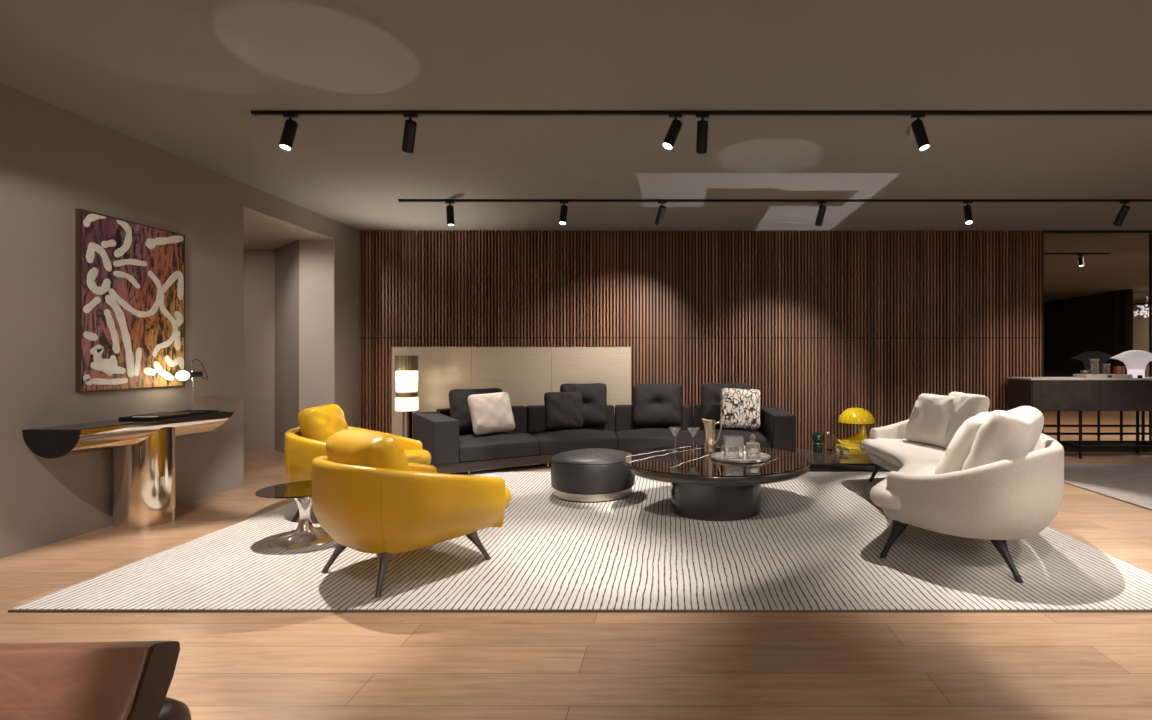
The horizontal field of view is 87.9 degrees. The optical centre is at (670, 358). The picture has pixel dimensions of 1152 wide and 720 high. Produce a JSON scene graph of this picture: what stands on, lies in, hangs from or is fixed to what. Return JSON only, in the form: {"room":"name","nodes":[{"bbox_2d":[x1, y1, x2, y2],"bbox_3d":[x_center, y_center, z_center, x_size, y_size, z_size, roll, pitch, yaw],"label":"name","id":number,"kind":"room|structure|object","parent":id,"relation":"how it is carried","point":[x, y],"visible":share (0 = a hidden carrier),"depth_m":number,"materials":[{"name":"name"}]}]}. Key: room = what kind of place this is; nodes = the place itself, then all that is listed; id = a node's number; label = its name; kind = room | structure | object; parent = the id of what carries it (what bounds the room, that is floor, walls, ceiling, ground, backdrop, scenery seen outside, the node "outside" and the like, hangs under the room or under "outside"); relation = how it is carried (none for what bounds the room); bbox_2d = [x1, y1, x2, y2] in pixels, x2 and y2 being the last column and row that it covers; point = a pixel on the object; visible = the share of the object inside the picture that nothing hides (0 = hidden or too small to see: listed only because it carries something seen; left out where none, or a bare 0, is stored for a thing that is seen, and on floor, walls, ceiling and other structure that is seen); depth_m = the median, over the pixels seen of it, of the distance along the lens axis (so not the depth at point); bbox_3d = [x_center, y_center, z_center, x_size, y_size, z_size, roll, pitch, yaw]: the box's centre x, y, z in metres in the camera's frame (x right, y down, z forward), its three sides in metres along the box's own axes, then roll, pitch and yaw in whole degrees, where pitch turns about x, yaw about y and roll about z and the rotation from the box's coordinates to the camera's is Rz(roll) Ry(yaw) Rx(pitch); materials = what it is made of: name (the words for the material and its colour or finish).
{"room":"living room","nodes":[
{"label":"living room","id":0,"kind":"room"},
{"bbox_2d":[0,83,359,558],"bbox_3d":[-4.230,-0.225,2.375,0.420,2.850,10.750,0,0,0],"label":"wall","id":1,"kind":"structure","parent":0,"point":[55,161],"depth_m":4.12,"materials":[{"name":"grey paint"}]},
{"bbox_2d":[75,209,184,391],"bbox_3d":[-4.002,-0.393,4.412,0.035,1.237,0.860,0,0,0],"label":"abstract painting","id":2,"kind":"object","parent":1,"relation":"attached to","point":[130,276],"visible":1,"depth_m":4.32,"materials":[{"name":"paint"}]},
{"bbox_2d":[244,207,334,426],"bbox_3d":[-4.232,-0.115,6.305,0.416,2.630,1.510,0,0,0],"label":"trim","id":3,"kind":"structure","parent":1,"relation":"attached to","point":[316,250],"depth_m":7.04,"materials":[{"name":"beige paint"}]},
{"bbox_2d":[244,250,274,449],"bbox_3d":[-6.300,-0.115,7.825,2.200,2.630,0.150,0,0,0],"label":"door","id":4,"kind":"structure","parent":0,"point":[259,265],"depth_m":7.75,"materials":[{"name":"beige paint"}]},
{"bbox_2d":[244,222,297,249],"bbox_3d":[-5.920,-1.540,6.150,2.960,0.220,3.500,0,0,0],"label":"ceiling","id":5,"kind":"structure","parent":0,"point":[255,237],"depth_m":7.09,"materials":[{"name":"beige paint"}]},
{"bbox_2d":[275,240,298,452],"bbox_3d":[-4.820,-0.115,7.480,0.760,2.630,0.840,0,0,0],"label":"wall","id":6,"kind":"structure","parent":0,"point":[286,256],"depth_m":7.43,"materials":[{"name":"grey paint"}]},
{"bbox_2d":[0,0,1151,301],"bbox_3d":[3.050,-1.700,8.600,21.100,0.100,23.200,0,0,0],"label":"ceiling","id":7,"kind":"structure","parent":0,"point":[185,79],"depth_m":3.71,"materials":[{"name":"paint"}]},
{"bbox_2d":[251,110,1151,115],"bbox_3d":[2.854,-1.638,3.940,11.292,0.024,0.036,0,0,0],"label":"track","id":8,"kind":"object","parent":7,"relation":"attached to","point":[255,113],"visible":1,"depth_m":3.92,"materials":[{"name":"black metal"}]},
{"bbox_2d":[279,114,297,150],"bbox_3d":[-2.540,-1.503,3.921,0.090,0.250,0.131,0,0,0],"label":"track spotlight","id":9,"kind":"object","parent":8,"relation":"hanging from","point":[289,131],"visible":1,"depth_m":3.90,"materials":[{"name":"black metal"}]},
{"bbox_2d":[402,114,417,152],"bbox_3d":[-1.762,-1.510,3.969,0.084,0.237,0.175,0,0,-38],"label":"track spotlight","id":10,"kind":"object","parent":8,"relation":"hanging from","point":[410,126],"visible":1,"depth_m":3.94,"materials":[{"name":"black metal"}]},
{"bbox_2d":[662,114,681,149],"bbox_3d":[0.009,-1.505,3.922,0.153,0.246,0.076,0,0,-40],"label":"track spotlight","id":11,"kind":"object","parent":8,"relation":"hanging from","point":[675,127],"visible":1,"depth_m":3.90,"materials":[{"name":"black metal"}]},
{"bbox_2d":[696,114,708,153],"bbox_3d":[0.210,-1.506,3.969,0.090,0.245,0.158,0,0,0],"label":"track spotlight","id":12,"kind":"object","parent":8,"relation":"hanging from","point":[702,126],"visible":1,"depth_m":3.94,"materials":[{"name":"black metal"}]},
{"bbox_2d":[906,114,930,150],"bbox_3d":[1.650,-1.503,3.938,0.086,0.250,0.166,0,0,-38],"label":"track spotlight","id":13,"kind":"object","parent":8,"relation":"hanging from","point":[918,128],"visible":1,"depth_m":3.91,"materials":[{"name":"black metal"}]},
{"bbox_2d":[398,199,1151,201],"bbox_3d":[2.839,-1.638,6.127,11.322,0.024,0.036,0,0,0],"label":"track","id":14,"kind":"object","parent":7,"relation":"attached to","point":[399,200],"visible":1,"depth_m":6.11,"materials":[{"name":"black metal"}]},
{"bbox_2d":[445,201,454,225],"bbox_3d":[-2.290,-1.503,6.123,0.096,0.251,0.075,0,0,40],"label":"track spotlight","id":15,"kind":"object","parent":14,"relation":"hanging from","point":[449,208],"visible":1,"depth_m":6.10,"materials":[{"name":"black metal"}]},
{"bbox_2d":[559,201,568,224],"bbox_3d":[-1.110,-1.503,6.107,0.090,0.250,0.133,0,0,0],"label":"track spotlight","id":16,"kind":"object","parent":14,"relation":"hanging from","point":[564,209],"visible":1,"depth_m":6.09,"materials":[{"name":"black metal"}]},
{"bbox_2d":[655,201,665,225],"bbox_3d":[-0.112,-1.511,6.161,0.089,0.233,0.180,0,0,-30],"label":"track spotlight","id":17,"kind":"object","parent":14,"relation":"hanging from","point":[661,211],"visible":1,"depth_m":6.12,"materials":[{"name":"black metal"}]},
{"bbox_2d":[815,201,826,225],"bbox_3d":[1.558,-1.506,6.155,0.092,0.244,0.160,0,0,-23],"label":"track spotlight","id":18,"kind":"object","parent":14,"relation":"hanging from","point":[822,209],"visible":1,"depth_m":6.12,"materials":[{"name":"black metal"}]},
{"bbox_2d":[963,201,972,224],"bbox_3d":[3.076,-1.504,6.103,0.099,0.248,0.144,0,0,0],"label":"track spotlight","id":19,"kind":"object","parent":14,"relation":"hanging from","point":[968,218],"visible":1,"depth_m":6.08,"materials":[{"name":"black metal"}]},
{"bbox_2d":[1113,201,1129,225],"bbox_3d":[4.705,-1.507,6.159,0.100,0.242,0.164,0,0,0],"label":"track spotlight","id":20,"kind":"object","parent":14,"relation":"hanging from","point":[1124,209],"visible":1,"depth_m":6.13,"materials":[{"name":"black metal"}]},
{"bbox_2d":[1044,253,1110,254],"bbox_3d":[5.879,-1.638,9.230,1.982,0.024,0.036,0,0,0],"label":"track","id":21,"kind":"object","parent":7,"relation":"attached to","point":[1044,253],"visible":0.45,"depth_m":9.21,"materials":[{"name":"black metal"}]},
{"bbox_2d":[1077,254,1083,266],"bbox_3d":[6.410,-1.531,9.223,0.090,0.193,0.104,0,0,0],"label":"track spotlight","id":22,"kind":"object","parent":21,"relation":"hanging from","point":[1080,259],"visible":1,"depth_m":9.20,"materials":[{"name":"black metal"}]},
{"bbox_2d":[1133,292,1148,317],"bbox_3d":[11.900,-1.336,14.750,0.600,0.628,0.600,0,0,0],"label":"chandelier","id":23,"kind":"object","parent":7,"relation":"hanging from","point":[1146,303],"visible":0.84,"depth_m":14.76,"materials":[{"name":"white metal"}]},
{"bbox_2d":[0,411,1151,719],"bbox_3d":[3.050,1.250,8.600,21.100,0.100,23.200,0,0,0],"label":"floor","id":24,"kind":"structure","parent":0,"point":[230,665],"depth_m":2.42,"materials":[{"name":"brown wood"}]},
{"bbox_2d":[0,641,190,719],"bbox_3d":[-2.021,0.966,1.175,1.409,0.469,1.090,0,0,0],"label":"leather armchair","id":25,"kind":"object","parent":24,"relation":"on","point":[126,680],"visible":1,"depth_m":1.48,"materials":[{"name":"brown leather"}]},
{"bbox_2d":[22,411,234,529],"bbox_3d":[-3.842,0.821,4.309,0.352,0.759,1.312,0,0,0],"label":"console table","id":26,"kind":"object","parent":24,"relation":"on","point":[144,451],"visible":1,"depth_m":4.16,"materials":[{"name":"brown metal"}]},
{"bbox_2d":[118,410,218,419],"bbox_3d":[-3.855,0.433,4.560,0.250,0.016,0.620,0,0,0],"label":"serving tray","id":27,"kind":"object","parent":26,"relation":"on","point":[201,411],"visible":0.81,"depth_m":4.40,"materials":[{"name":"black metal"}]},
{"bbox_2d":[132,412,188,416],"bbox_3d":[-3.850,0.424,4.460,0.200,0.017,0.280,0,0,0],"label":"book","id":28,"kind":"object","parent":27,"relation":"on","point":[159,414],"visible":0.89,"depth_m":4.38,"materials":[{"name":"black paper"}]},
{"bbox_2d":[176,359,207,412],"bbox_3d":[-3.850,0.219,4.757,0.100,0.428,0.303,0,0,0],"label":"desk lamp","id":29,"kind":"object","parent":27,"relation":"on","point":[182,375],"visible":0.93,"depth_m":4.74,"materials":[{"name":"black metal"}]},
{"bbox_2d":[395,356,418,438],"bbox_3d":[-3.170,0.583,7.080,0.300,1.235,0.300,0,0,0],"label":"floor lamp","id":30,"kind":"object","parent":24,"relation":"on","point":[406,367],"visible":0.89,"depth_m":6.99,"materials":[{"name":"silver metal"}]},
{"bbox_2d":[392,347,630,436],"bbox_3d":[-2.045,0.524,7.573,3.080,1.352,0.044,0,0,0],"label":"wall panel","id":31,"kind":"object","parent":24,"relation":"on","point":[526,374],"visible":0.52,"depth_m":7.55,"materials":[{"name":"beige wood"}]},
{"bbox_2d":[8,472,1151,611],"bbox_3d":[-0.235,1.193,4.489,5.798,0.014,3.400,0,0,0],"label":"striped rug","id":32,"kind":"object","parent":24,"relation":"on","point":[816,542],"visible":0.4,"depth_m":3.35,"materials":[{"name":"beige carpet"}]},
{"bbox_2d":[255,480,333,548],"bbox_3d":[-2.400,1.017,3.870,0.536,0.338,0.536,0,0,0],"label":"side table","id":33,"kind":"object","parent":32,"relation":"on","point":[305,535],"visible":0.74,"depth_m":3.81,"materials":[{"name":"metal"}]},
{"bbox_2d":[285,426,430,521],"bbox_3d":[-2.430,0.859,4.624,0.961,0.655,0.850,0,0,-8],"label":"armchair","id":34,"kind":"object","parent":32,"relation":"on","point":[300,452],"visible":0.27,"depth_m":4.22,"materials":[{"name":"yellow leather"}]},
{"bbox_2d":[298,404,348,441],"bbox_3d":[-2.670,0.571,4.591,0.278,0.412,0.521,0,0,-10],"label":"pillow","id":35,"kind":"object","parent":34,"relation":"on","point":[318,423],"visible":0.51,"depth_m":4.39,"materials":[{"name":"yellow leather"}]},
{"bbox_2d":[404,450,430,464],"bbox_3d":[-2.381,0.828,4.631,0.862,0.128,0.714,0,0,-8],"label":"seat cushion","id":36,"kind":"object","parent":34,"relation":"on","point":[414,456],"depth_m":4.73,"materials":[{"name":"yellow leather"}]},
{"bbox_2d":[312,456,510,597],"bbox_3d":[-1.482,0.859,3.395,0.850,0.655,0.961,0,0,36],"label":"armchair","id":37,"kind":"object","parent":32,"relation":"on","point":[382,512],"visible":0.99,"depth_m":3.00,"materials":[{"name":"yellow leather"}]},
{"bbox_2d":[326,429,410,470],"bbox_3d":[-1.628,0.588,3.194,0.543,0.393,0.324,0,0,32],"label":"pillow","id":38,"kind":"object","parent":37,"relation":"on","point":[358,447],"visible":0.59,"depth_m":3.04,"materials":[{"name":"yellow leather"}]},
{"bbox_2d":[505,487,510,506],"bbox_3d":[-1.453,0.828,3.435,0.714,0.128,0.862,0,0,36],"label":"seat cushion","id":39,"kind":"object","parent":37,"relation":"on","point":[507,493],"depth_m":3.51,"materials":[{"name":"yellow leather"}]},
{"bbox_2d":[551,448,634,502],"bbox_3d":[-0.680,1.000,5.180,0.736,0.372,0.736,0,0,0],"label":"round ottoman","id":40,"kind":"object","parent":32,"relation":"on","point":[592,475],"visible":0.95,"depth_m":4.88,"materials":[{"name":"grey leather"}]},
{"bbox_2d":[624,445,809,520],"bbox_3d":[0.353,0.984,4.645,1.444,0.404,1.444,0,0,0],"label":"coffee table","id":41,"kind":"object","parent":32,"relation":"on","point":[704,488],"visible":0.94,"depth_m":4.31,"materials":[{"name":"black stone"}]},
{"bbox_2d":[669,427,680,450],"bbox_3d":[0.035,0.684,5.000,0.112,0.195,0.112,0,0,0],"label":"martini glass","id":42,"kind":"object","parent":41,"relation":"on","point":[675,430],"visible":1,"depth_m":4.98,"materials":[{"name":"clear glass"}]},
{"bbox_2d":[669,427,680,436],"bbox_3d":[0.035,0.626,5.000,0.112,0.078,0.112,0,0,0],"label":"bowl","id":43,"kind":"object","parent":42,"relation":"on","point":[675,430],"depth_m":4.98,"materials":[{"name":"clear glass"}]},
{"bbox_2d":[687,427,699,451],"bbox_3d":[0.190,0.684,4.970,0.112,0.195,0.112,0,0,0],"label":"martini glass","id":44,"kind":"object","parent":41,"relation":"on","point":[693,431],"visible":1,"depth_m":4.95,"materials":[{"name":"clear glass"}]},
{"bbox_2d":[687,427,699,436],"bbox_3d":[0.190,0.626,4.970,0.112,0.078,0.112,0,0,0],"label":"bowl","id":45,"kind":"object","parent":44,"relation":"on","point":[693,431],"depth_m":4.95,"materials":[{"name":"clear glass"}]},
{"bbox_2d":[701,418,721,452],"bbox_3d":[0.338,0.642,4.930,0.173,0.280,0.103,0,0,0],"label":"jug","id":46,"kind":"object","parent":41,"relation":"on","point":[709,425],"visible":1,"depth_m":4.89,"materials":[{"name":"metal"}]},
{"bbox_2d":[711,451,770,462],"bbox_3d":[0.545,0.771,4.620,0.468,0.022,0.468,0,0,0],"label":"round tray","id":47,"kind":"object","parent":41,"relation":"on","point":[718,456],"visible":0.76,"depth_m":4.53,"materials":[{"name":"silver metal"}]},
{"bbox_2d":[723,435,743,457],"bbox_3d":[0.492,0.693,4.640,0.150,0.165,0.120,0,0,0],"label":"ice bucket","id":48,"kind":"object","parent":47,"relation":"on","point":[733,445],"visible":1,"depth_m":4.58,"materials":[{"name":"clear glass"}]},
{"bbox_2d":[745,434,759,457],"bbox_3d":[0.640,0.684,4.630,0.104,0.181,0.090,0,0,0],"label":"decanter","id":49,"kind":"object","parent":47,"relation":"on","point":[752,448],"visible":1,"depth_m":4.59,"materials":[{"name":"clear glass"}]},
{"bbox_2d":[860,419,1063,582],"bbox_3d":[2.058,0.836,4.502,1.117,0.700,2.880,0,0,16],"label":"sofa","id":50,"kind":"object","parent":32,"relation":"on","point":[1017,497],"visible":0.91,"depth_m":3.21,"materials":[{"name":"fabric"}]},
{"bbox_2d":[860,438,945,509],"bbox_3d":[1.983,0.832,4.523,0.962,0.111,2.589,0,0,16],"label":"seat cushion","id":51,"kind":"object","parent":50,"relation":"on","point":[906,456],"depth_m":4.58,"materials":[{"name":"white fabric"}]},
{"bbox_2d":[904,393,954,447],"bbox_3d":[2.387,0.552,5.345,0.287,0.445,0.589,0,0,-15],"label":"sofa cushion","id":52,"kind":"object","parent":50,"relation":"on","point":[930,415],"visible":0.81,"depth_m":5.29,"materials":[{"name":"white fabric"}]},
{"bbox_2d":[935,412,989,473],"bbox_3d":[1.893,0.566,3.756,0.323,0.432,0.590,0,0,37],"label":"sofa cushion","id":53,"kind":"object","parent":50,"relation":"on","point":[953,459],"visible":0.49,"depth_m":3.54,"materials":[{"name":"white fabric"}]},
{"bbox_2d":[945,392,989,444],"bbox_3d":[2.476,0.533,5.045,0.254,0.474,0.627,0,0,2],"label":"sofa cushion","id":54,"kind":"object","parent":50,"relation":"on","point":[965,406],"visible":0.43,"depth_m":4.91,"materials":[{"name":"white fabric"}]},
{"bbox_2d":[962,406,1043,469],"bbox_3d":[1.941,0.531,3.462,0.610,0.487,0.323,0,0,-43],"label":"sofa cushion","id":55,"kind":"object","parent":50,"relation":"on","point":[1002,434],"visible":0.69,"depth_m":3.25,"materials":[{"name":"white fabric"}]},
{"bbox_2d":[413,405,795,474],"bbox_3d":[-0.752,0.889,6.770,4.352,0.622,1.489,0,0,-9],"label":"curved sofa","id":56,"kind":"object","parent":24,"relation":"on","point":[451,450],"visible":0.69,"depth_m":6.47,"materials":[{"name":"grey fabric"}]},
{"bbox_2d":[449,388,502,431],"bbox_3d":[-2.207,0.584,6.736,0.608,0.475,0.310,0,0,-32],"label":"cushion","id":57,"kind":"object","parent":56,"relation":"on","point":[458,398],"visible":0.44,"depth_m":6.57,"materials":[{"name":"grey fabric"}]},
{"bbox_2d":[468,392,514,434],"bbox_3d":[-1.981,0.603,6.523,0.485,0.452,0.265,0,0,-43],"label":"throw cushion","id":58,"kind":"object","parent":56,"relation":"on","point":[490,412],"visible":1,"depth_m":6.44,"materials":[{"name":"white fabric"}]},
{"bbox_2d":[459,432,538,461],"bbox_3d":[-1.975,0.936,6.530,1.004,0.218,0.951,0,0,-28],"label":"seat cushion","id":59,"kind":"object","parent":56,"relation":"on","point":[499,446],"depth_m":6.21,"materials":[{"name":"grey fabric"}]},
{"bbox_2d":[544,392,582,428],"bbox_3d":[-1.256,0.605,6.909,0.447,0.425,0.217,0,0,-19],"label":"throw cushion","id":60,"kind":"object","parent":56,"relation":"on","point":[562,409],"visible":1,"depth_m":6.84,"materials":[{"name":"grey fabric"}]},
{"bbox_2d":[528,429,616,454],"bbox_3d":[-1.159,0.936,6.838,1.055,0.218,0.836,0,0,-8],"label":"seat cushion","id":61,"kind":"object","parent":56,"relation":"on","point":[546,441],"depth_m":6.55,"materials":[{"name":"grey fabric"}]},
{"bbox_2d":[560,383,606,425],"bbox_3d":[-1.062,0.559,7.176,0.573,0.514,0.279,0,0,-9],"label":"cushion","id":62,"kind":"object","parent":56,"relation":"on","point":[594,395],"visible":0.62,"depth_m":7.11,"materials":[{"name":"grey fabric"}]},
{"bbox_2d":[615,428,692,450],"bbox_3d":[-0.210,0.932,6.937,0.971,0.225,0.724,0,0,0],"label":"seat cushion","id":63,"kind":"object","parent":56,"relation":"on","point":[626,439],"depth_m":6.61,"materials":[{"name":"grey fabric"}]},
{"bbox_2d":[633,383,681,425],"bbox_3d":[-0.167,0.559,7.184,0.589,0.514,0.279,0,0,-2],"label":"cushion","id":64,"kind":"object","parent":56,"relation":"on","point":[654,404],"visible":1,"depth_m":7.10,"materials":[{"name":"grey fabric"}]},
{"bbox_2d":[700,383,749,425],"bbox_3d":[0.662,0.558,7.178,0.608,0.515,0.276,0,0,3],"label":"cushion","id":65,"kind":"object","parent":56,"relation":"on","point":[710,392],"visible":0.44,"depth_m":7.11,"materials":[{"name":"grey fabric"}]},
{"bbox_2d":[694,429,770,447],"bbox_3d":[0.671,0.932,6.855,0.846,0.225,0.881,0,0,0],"label":"seat cushion","id":66,"kind":"object","parent":56,"relation":"on","point":[763,437],"depth_m":6.63,"materials":[{"name":"grey fabric"}]},
{"bbox_2d":[720,388,760,428],"bbox_3d":[0.813,0.586,6.920,0.495,0.479,0.220,0,0,-3],"label":"throw cushion","id":67,"kind":"object","parent":56,"relation":"on","point":[740,408],"visible":0.98,"depth_m":6.85,"materials":[{"name":"fabric"}]},
{"bbox_2d":[796,449,890,471],"bbox_3d":[2.175,1.150,6.700,1.460,0.100,1.010,0,0,0],"label":"table","id":68,"kind":"object","parent":24,"relation":"on","point":[824,461],"visible":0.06,"depth_m":6.24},
{"bbox_2d":[812,433,823,451],"bbox_3d":[1.730,0.990,6.950,0.132,0.220,0.132,0,0,0],"label":"glass jar","id":69,"kind":"object","parent":68,"relation":"on","point":[817,438],"visible":1,"depth_m":6.90,"materials":[{"name":"green glass"}]},
{"bbox_2d":[826,432,834,451],"bbox_3d":[1.880,0.984,6.960,0.100,0.233,0.100,0,0,0],"label":"glass vase","id":70,"kind":"object","parent":68,"relation":"on","point":[830,437],"visible":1,"depth_m":6.93,"materials":[{"name":"brown"}]},
{"bbox_2d":[836,445,867,454],"bbox_3d":[2.190,1.065,6.930,0.400,0.070,0.300,0,0,-14],"label":"book","id":71,"kind":"object","parent":68,"relation":"on","point":[847,450],"visible":0.49,"depth_m":6.78,"materials":[{"name":"paper"}]},
{"bbox_2d":[837,439,860,447],"bbox_3d":[2.160,1.002,6.960,0.360,0.055,0.270,0,0,7],"label":"book","id":72,"kind":"object","parent":71,"relation":"on","point":[840,442],"visible":0.54,"depth_m":6.84,"materials":[{"name":"paper"}]},
{"bbox_2d":[838,407,874,442],"bbox_3d":[2.180,0.774,6.940,0.416,0.400,0.416,0,0,0],"label":"mushroom lamp","id":73,"kind":"object","parent":72,"relation":"on","point":[854,415],"visible":0.98,"depth_m":6.84,"materials":[{"name":"yellow paint"}]},
{"bbox_2d":[1006,377,1151,458],"bbox_3d":[5.900,0.717,7.258,3.260,0.966,0.525,0,0,0],"label":"bar counter","id":74,"kind":"object","parent":24,"relation":"on","point":[1058,394],"visible":0.91,"depth_m":7.00,"materials":[{"name":"brown wood"}]},
{"bbox_2d":[1073,374,1131,377],"bbox_3d":[5.300,0.214,7.246,0.560,0.040,0.248,0,0,0],"label":"marble tray","id":75,"kind":"object","parent":74,"relation":"on","point":[1074,375],"visible":0.97,"depth_m":7.13,"materials":[{"name":"white stone"}]},
{"bbox_2d":[1089,359,1098,373],"bbox_3d":[5.200,0.099,7.250,0.100,0.190,0.100,0,0,0],"label":"glass cylinder","id":76,"kind":"object","parent":75,"relation":"on","point":[1093,363],"visible":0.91,"depth_m":7.21,"materials":[{"name":"white"}]},
{"bbox_2d":[1102,364,1109,373],"bbox_3d":[5.360,0.129,7.270,0.088,0.130,0.088,0,0,0],"label":"glass cylinder","id":77,"kind":"object","parent":75,"relation":"on","point":[1105,367],"visible":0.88,"depth_m":7.24,"materials":[{"name":"white"}]},
{"bbox_2d":[1115,366,1123,373],"bbox_3d":[5.475,0.144,7.200,0.090,0.100,0.090,0,0,0],"label":"candle holder","id":78,"kind":"object","parent":75,"relation":"on","point":[1118,369],"visible":0.96,"depth_m":7.17,"materials":[{"name":"orange metal"}]},
{"bbox_2d":[1111,350,1151,377],"bbox_3d":[5.720,0.066,7.260,0.510,0.337,0.510,0,0,0],"label":"lamp","id":79,"kind":"object","parent":74,"relation":"on","point":[1135,361],"visible":0.92,"depth_m":7.17,"materials":[{"name":"white"}]},
{"bbox_2d":[1044,411,1148,440],"bbox_3d":[6.200,0.900,8.200,2.700,0.600,0.840,0,0,0],"label":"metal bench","id":80,"kind":"object","parent":24,"relation":"on","point":[1098,425],"visible":0.19,"depth_m":8.19,"materials":[{"name":"black metal"}]},
{"bbox_2d":[1064,463,1151,510],"bbox_3d":[5.995,1.193,4.650,4.418,0.014,4.108,0,0,0],"label":"rug","id":81,"kind":"object","parent":24,"relation":"on","point":[1130,483],"visible":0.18,"depth_m":5.74,"materials":[{"name":"fabric"}]},
{"bbox_2d":[359,231,1040,448],"bbox_3d":[0.370,-0.225,7.694,8.820,2.850,0.212,0,0,0],"label":"wall","id":82,"kind":"structure","parent":0,"point":[823,324],"depth_m":7.59,"materials":[{"name":"brown wood"}]},
{"bbox_2d":[1041,230,1151,451],"bbox_3d":[7.890,-0.225,7.630,6.220,2.850,0.060,0,0,0],"label":"window","id":83,"kind":"structure","parent":82,"relation":"in","point":[1067,448],"depth_m":7.60,"materials":[{"name":"brown metal"}]},
{"bbox_2d":[1044,289,1132,376],"bbox_3d":[11.000,-0.225,13.850,0.200,2.850,12.300,0,0,0],"label":"wall","id":84,"kind":"structure","parent":0,"point":[1072,326],"depth_m":15.94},
{"bbox_2d":[1101,290,1126,373],"bbox_3d":[10.880,-0.215,14.500,0.040,2.830,0.800,0,0,0],"label":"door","id":85,"kind":"structure","parent":84,"relation":"in","point":[1122,295],"depth_m":14.61,"materials":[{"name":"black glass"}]},
{"bbox_2d":[1110,291,1117,373],"bbox_3d":[10.860,-0.215,14.450,0.080,2.830,0.200,0,0,0],"label":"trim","id":86,"kind":"structure","parent":84,"relation":"attached to","point":[1113,295],"depth_m":14.43,"materials":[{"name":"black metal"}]},
{"bbox_2d":[1133,299,1148,376],"bbox_3d":[12.250,-0.225,14.300,2.300,2.850,7.600,0,0,0],"label":"wall","id":87,"kind":"structure","parent":0,"point":[1140,324],"depth_m":16.55,"materials":[{"name":"beige paint"}]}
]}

